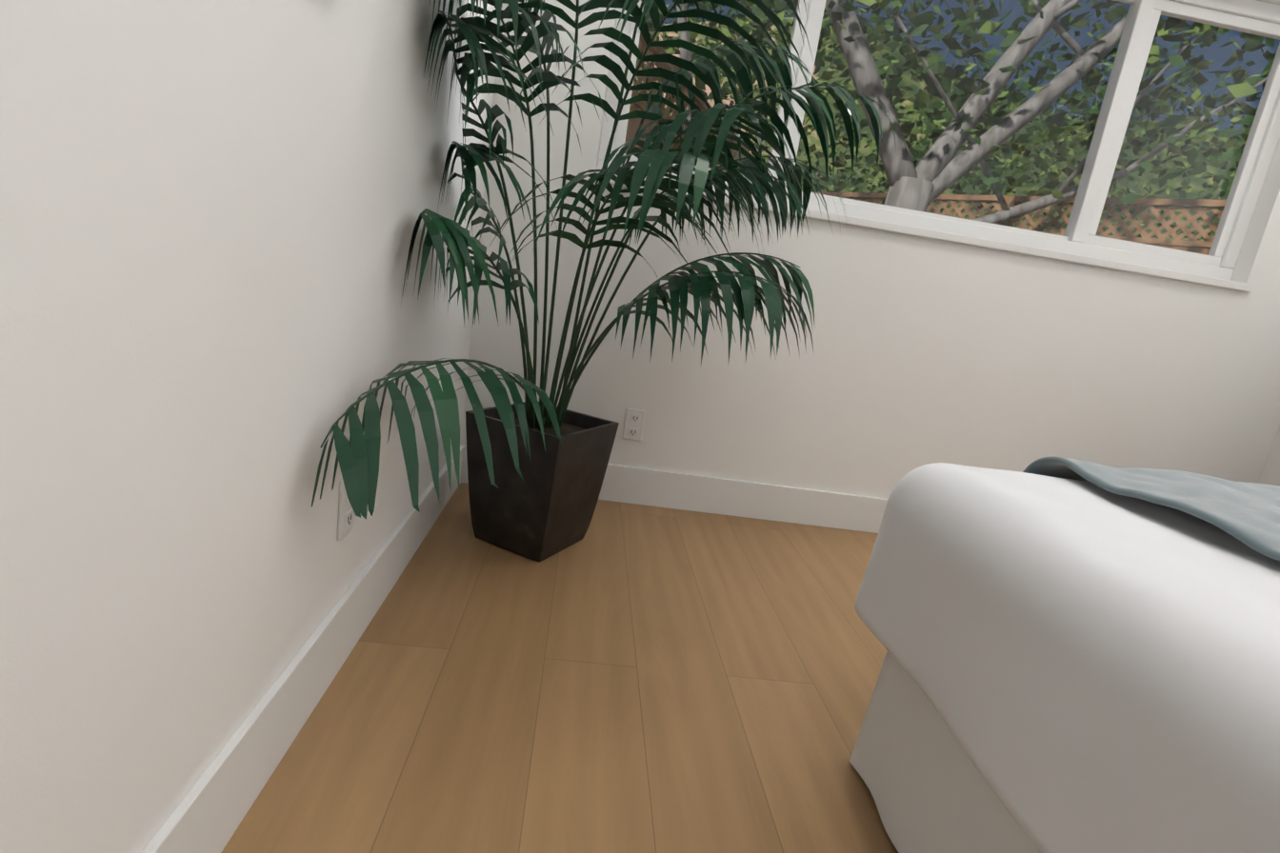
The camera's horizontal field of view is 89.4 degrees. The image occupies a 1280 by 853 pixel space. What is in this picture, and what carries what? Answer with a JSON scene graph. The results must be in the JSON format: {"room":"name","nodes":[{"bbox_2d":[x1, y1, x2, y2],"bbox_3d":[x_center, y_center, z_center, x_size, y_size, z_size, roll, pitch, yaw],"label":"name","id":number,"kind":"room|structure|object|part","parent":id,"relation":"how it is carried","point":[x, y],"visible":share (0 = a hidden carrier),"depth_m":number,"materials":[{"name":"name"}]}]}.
{"room":"bedroom","nodes":[
{"label":"bedroom","id":0,"kind":"room"},
{"bbox_2d":[0,0,498,852],"bbox_3d":[-0.422,-0.516,0.123,0.140,2.440,4.330,8,13,-6],"label":"wall","id":1,"kind":"structure","parent":0,"point":[213,324],"depth_m":0.67,"materials":[{"name":"paint"}]},
{"bbox_2d":[140,445,467,852],"bbox_3d":[-0.516,0.603,0.383,0.016,0.140,4.050,8,13,-6],"label":"baseboard","id":2,"kind":"structure","parent":1,"relation":"attached to","point":[213,808],"depth_m":1.01,"materials":[{"name":"white wood"}]},
{"bbox_2d":[337,480,354,540],"bbox_3d":[-0.540,0.145,1.194,0.010,0.115,0.070,8,13,-6],"label":"electrical outlet","id":3,"kind":"object","parent":1,"relation":"attached to","point":[346,517],"visible":0.67,"depth_m":1.17,"materials":[{"name":"white plastic"}]},
{"bbox_2d":[221,482,898,852],"bbox_3d":[0.993,0.931,0.563,3.515,0.120,4.450,8,13,-6],"label":"floor","id":4,"kind":"structure","parent":0,"point":[631,679],"depth_m":1.26,"materials":[{"name":"brown wood"}]},
{"bbox_2d":[310,0,896,562],"bbox_3d":[0.062,-0.381,1.503,1.055,1.710,1.290,8,13,-6],"label":"palm plant","id":5,"kind":"object","parent":4,"relation":"on","point":[537,472],"visible":1,"depth_m":1.50,"materials":[{"name":"green plant"}]},
{"bbox_3d":[-0.304,0.157,1.924,0.437,0.380,0.437,8,13,-6],"label":"pot","id":6,"kind":"part","parent":5,"relation":"part of","materials":[{"name":"brown metal"}]},
{"bbox_2d":[849,456,1279,852],"bbox_3d":[1.517,0.415,0.488,2.162,1.064,1.645,8,13,-6],"label":"bed","id":7,"kind":"object","parent":4,"relation":"on","point":[1082,656],"visible":1,"depth_m":0.74,"materials":[{"name":"white fabric"}]},
{"bbox_2d":[460,0,1279,499],"bbox_3d":[1.046,-0.788,2.316,3.115,2.440,0.140,8,13,-6],"label":"wall","id":8,"kind":"structure","parent":0,"point":[922,352],"depth_m":2.37,"materials":[{"name":"paint"}]},
{"bbox_2d":[622,408,645,440],"bbox_3d":[-0.021,-0.007,2.352,0.070,0.115,0.010,8,13,-6],"label":"electrical outlet","id":9,"kind":"object","parent":8,"relation":"attached to","point":[633,426],"visible":1,"depth_m":2.35,"materials":[{"name":"white plastic"}]},
{"bbox_2d":[464,463,888,533],"bbox_3d":[0.882,0.339,2.494,3.060,0.140,0.014,8,13,-6],"label":"baseboard","id":10,"kind":"structure","parent":8,"relation":"attached to","point":[621,484],"depth_m":2.44,"materials":[{"name":"white wood"}]},
{"bbox_2d":[592,0,1279,292],"bbox_3d":[1.109,-1.130,2.220,2.440,0.954,0.145,8,13,-6],"label":"window unit","id":11,"kind":"structure","parent":8,"relation":"in","point":[1080,242],"depth_m":2.30,"materials":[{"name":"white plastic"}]},
{"bbox_2d":[1257,424,1279,486],"bbox_3d":[2.790,-0.091,0.441,0.140,2.440,4.330,8,13,-6],"label":"wall","id":12,"kind":"structure","parent":0,"point":[1270,474],"depth_m":2.53,"materials":[{"name":"paint"}]},
{"label":"outside","id":13,"kind":"structure","parent":0,"visible":0},
{"bbox_2d":[624,0,1278,255],"bbox_3d":[4.976,-6.910,16.269,40.000,10.297,30.457,8,13,-6],"label":"garden","id":14,"kind":"object","parent":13,"point":[1066,207],"depth_m":4.68,"materials":[{"name":"green plant"}]}
]}

